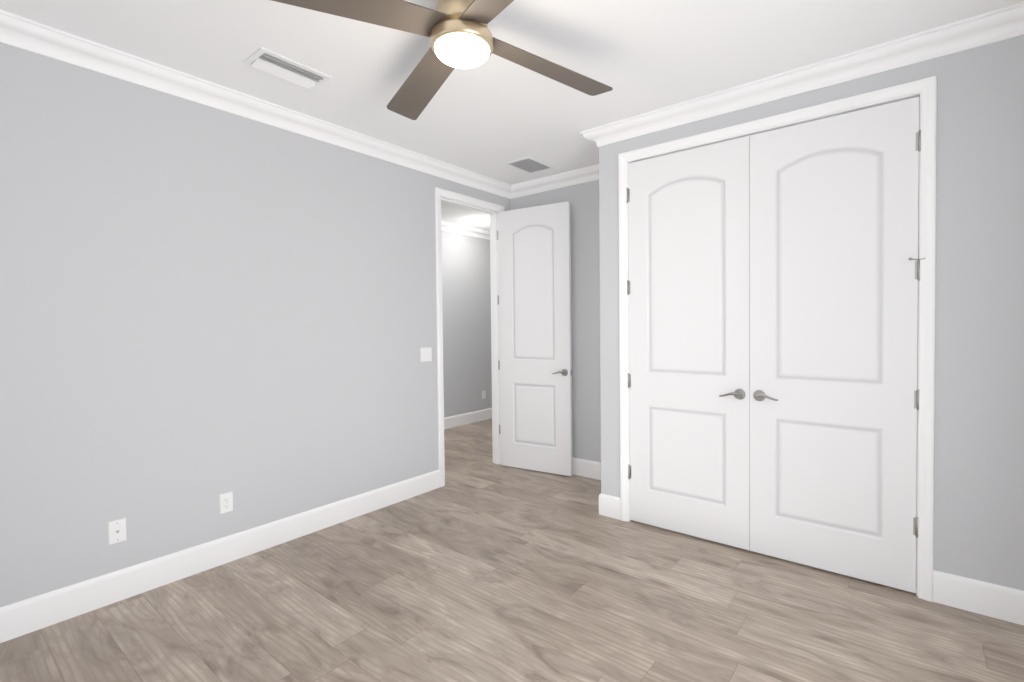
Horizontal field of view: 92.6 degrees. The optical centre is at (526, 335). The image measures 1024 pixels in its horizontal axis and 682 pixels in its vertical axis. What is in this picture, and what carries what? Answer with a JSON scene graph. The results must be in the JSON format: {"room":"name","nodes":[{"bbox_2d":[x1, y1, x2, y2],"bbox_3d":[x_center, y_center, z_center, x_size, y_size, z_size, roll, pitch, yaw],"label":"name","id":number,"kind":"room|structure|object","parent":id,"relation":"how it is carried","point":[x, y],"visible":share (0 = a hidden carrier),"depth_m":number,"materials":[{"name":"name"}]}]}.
{"room":"empty bedroom","nodes":[
{"label":"empty bedroom","id":0,"kind":"room"},
{"bbox_2d":[0,43,509,606],"bbox_3d":[-0.798,-0.076,4.131,0.120,2.706,7.670,0,2,38],"label":"wall","id":1,"kind":"structure","parent":0,"point":[203,308],"depth_m":2.67,"materials":[{"name":"grey paint"}]},
{"bbox_2d":[108,518,125,544],"bbox_3d":[-2.039,0.978,2.441,0.016,0.115,0.071,0,2,38],"label":"outlet plate","id":2,"kind":"object","parent":1,"relation":"attached to","point":[116,531],"visible":1,"depth_m":2.44,"materials":[{"name":"white plastic"}]},
{"bbox_2d":[0,469,439,642],"bbox_3d":[-1.866,1.244,2.667,0.014,0.150,3.688,0,2,38],"label":"baseboard","id":3,"kind":"structure","parent":1,"relation":"attached to","point":[26,616],"depth_m":2.67,"materials":[{"name":"white wood"}]},
{"bbox_2d":[219,491,232,513],"bbox_3d":[-1.737,0.969,2.834,0.008,0.115,0.071,0,2,38],"label":"electrical outlet","id":4,"kind":"object","parent":1,"relation":"attached to","point":[225,502],"visible":1,"depth_m":2.83,"materials":[{"name":"white plastic"}]},
{"bbox_2d":[0,10,512,198],"bbox_3d":[-1.569,-1.347,2.961,0.095,0.100,4.695,0,2,38],"label":"crown molding","id":5,"kind":"structure","parent":1,"relation":"attached to","point":[17,31],"depth_m":2.71,"materials":[{"name":"white wood"}]},
{"bbox_2d":[420,347,431,361],"bbox_3d":[-0.817,0.155,4.004,0.010,0.116,0.116,0,2,38],"label":"switch plate","id":6,"kind":"object","parent":1,"relation":"attached to","point":[426,354],"visible":1,"depth_m":4.00,"materials":[{"name":"white plastic"}]},
{"bbox_2d":[435,187,504,486],"bbox_3d":[-0.472,0.011,4.437,0.018,2.512,0.874,0,2,38],"label":"door frame","id":7,"kind":"structure","parent":1,"relation":"attached to","point":[439,192],"depth_m":4.11,"materials":[{"name":"white wood"}]},
{"bbox_2d":[441,196,500,463],"bbox_3d":[-0.525,0.033,4.479,0.123,2.468,0.786,0,2,38],"label":"trim","id":8,"kind":"structure","parent":1,"relation":"attached to","point":[495,335],"depth_m":4.77,"materials":[{"name":"white wood"}]},
{"bbox_2d":[490,251,492,453],"bbox_3d":[-0.581,0.011,4.523,0.018,2.512,0.874,0,2,38],"label":"door frame","id":9,"kind":"structure","parent":1,"relation":"attached to","point":[491,351],"depth_m":4.82,"materials":[{"name":"white wood"}]},
{"bbox_2d":[498,201,572,475],"bbox_3d":[0.072,0.035,4.522,0.765,2.427,0.145,0,1,31],"label":"hall door","id":10,"kind":"structure","parent":1,"relation":"in","point":[534,246],"depth_m":4.49,"materials":[{"name":"white paint"}]},
{"bbox_2d":[441,230,491,417],"bbox_3d":[-1.316,-0.115,6.229,0.120,2.706,5.240,0,2,38],"label":"wall","id":11,"kind":"structure","parent":0,"point":[466,310],"depth_m":6.75,"materials":[{"name":"grey paint"}]},
{"bbox_2d":[441,221,489,239],"bbox_3d":[-1.245,-1.417,6.136,0.095,0.100,5.000,0,2,38],"label":"crown molding","id":12,"kind":"structure","parent":11,"relation":"attached to","point":[463,229],"depth_m":6.58,"materials":[{"name":"white wood"}]},
{"bbox_2d":[444,408,491,428],"bbox_3d":[-1.251,1.163,6.215,0.014,0.150,5.000,0,2,38],"label":"baseboard","id":13,"kind":"structure","parent":11,"relation":"attached to","point":[465,418],"depth_m":6.75,"materials":[{"name":"white wood"}]},
{"bbox_2d":[482,391,485,398],"bbox_3d":[-0.609,0.852,7.038,0.008,0.115,0.071,0,2,38],"label":"outlet","id":14,"kind":"object","parent":11,"relation":"attached to","point":[483,394],"visible":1,"depth_m":7.03,"materials":[{"name":"white plastic"}]},
{"bbox_2d":[0,418,1023,681],"bbox_3d":[0.107,1.306,3.540,5.690,0.050,7.790,0,2,38],"label":"floor","id":15,"kind":"structure","parent":0,"point":[480,566],"depth_m":2.30,"materials":[{"name":"brown wood"}]},
{"bbox_2d":[0,0,1023,230],"bbox_3d":[0.080,-1.449,3.482,5.690,0.050,7.790,0,2,38],"label":"ceiling","id":16,"kind":"structure","parent":0,"point":[491,115],"depth_m":2.42,"materials":[{"name":"white paint"}]},
{"bbox_2d":[243,47,331,89],"bbox_3d":[-1.242,-1.382,2.558,0.205,0.028,0.365,0,2,38],"label":"ceiling vent","id":17,"kind":"object","parent":16,"relation":"in","point":[274,63],"visible":1,"depth_m":2.54,"materials":[{"name":"white metal"}]},
{"bbox_2d":[271,0,612,119],"bbox_3d":[-0.266,-1.262,2.025,1.195,0.256,1.195,0,1,12],"label":"fan","id":18,"kind":"object","parent":16,"relation":"attached to","point":[458,33],"visible":1,"depth_m":1.96,"materials":[{"name":"brown wood"}]},
{"bbox_2d":[477,220,489,222],"bbox_3d":[-0.545,-1.474,6.312,0.180,0.006,0.180,0,2,38],"label":"recessed light","id":19,"kind":"object","parent":16,"relation":"in","point":[484,221],"visible":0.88,"depth_m":6.32,"materials":[{"name":"white"}]},
{"bbox_2d":[504,156,554,173],"bbox_3d":[0.029,-1.432,4.128,0.265,0.011,0.355,0,2,38],"label":"ceiling vent","id":20,"kind":"object","parent":16,"relation":"in","point":[529,165],"visible":1,"depth_m":4.11,"materials":[{"name":"white metal"}]},
{"bbox_2d":[510,180,600,462],"bbox_3d":[1.414,-0.089,3.723,3.870,2.706,0.120,0,2,38],"label":"wall","id":21,"kind":"structure","parent":0,"point":[583,199],"depth_m":4.35,"materials":[{"name":"grey paint"}]},
{"bbox_2d":[512,164,598,197],"bbox_3d":[0.404,-1.395,4.337,1.268,0.100,0.095,0,2,38],"label":"crown molding","id":22,"kind":"structure","parent":21,"relation":"attached to","point":[590,173],"depth_m":4.44,"materials":[{"name":"white wood"}]},
{"bbox_2d":[572,457,620,519],"bbox_3d":[0.258,1.192,4.142,1.544,0.150,0.700,0,2,38],"label":"baseboard","id":23,"kind":"structure","parent":21,"relation":"attached to","point":[609,505],"depth_m":4.27,"materials":[{"name":"white wood"}]},
{"bbox_2d":[599,35,1023,590],"bbox_3d":[1.491,-0.071,2.792,2.362,2.706,0.120,0,2,38],"label":"wall","id":24,"kind":"structure","parent":0,"point":[978,529],"depth_m":2.27,"materials":[{"name":"grey paint"}]},
{"bbox_2d":[627,136,749,549],"bbox_3d":[0.994,0.053,3.100,0.778,2.432,0.090,0,2,38],"label":"closet door","id":25,"kind":"structure","parent":24,"relation":"in","point":[688,287],"depth_m":3.08,"materials":[{"name":"white paint"}]},
{"bbox_2d":[618,75,936,601],"bbox_3d":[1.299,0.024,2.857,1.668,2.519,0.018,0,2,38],"label":"trim","id":26,"kind":"structure","parent":24,"relation":"attached to","point":[926,88],"depth_m":2.38,"materials":[{"name":"white wood"}]},
{"bbox_2d":[580,2,1023,147],"bbox_3d":[1.327,-1.371,2.746,2.337,0.100,0.095,0,2,38],"label":"crown molding","id":27,"kind":"structure","parent":24,"relation":"attached to","point":[994,26],"depth_m":2.54,"materials":[{"name":"white wood"}]},
{"bbox_2d":[750,97,920,592],"bbox_3d":[1.609,0.057,2.620,0.778,2.432,0.090,0,2,38],"label":"closet door","id":28,"kind":"structure","parent":24,"relation":"in","point":[834,390],"depth_m":2.60,"materials":[{"name":"white paint"}]},
{"bbox_3d":[1.373,-0.024,0.624,0.120,2.706,4.815,0,2,38],"label":"wall","id":29,"kind":"structure","parent":0,"visible":0},
{"bbox_2d":[933,570,1023,624],"bbox_3d":[0.952,1.259,0.631,0.538,0.150,4.009,0,2,38],"label":"baseboard","id":30,"kind":"structure","parent":29,"relation":"attached to","point":[985,598],"depth_m":2.26,"materials":[{"name":"white wood"}]}
]}

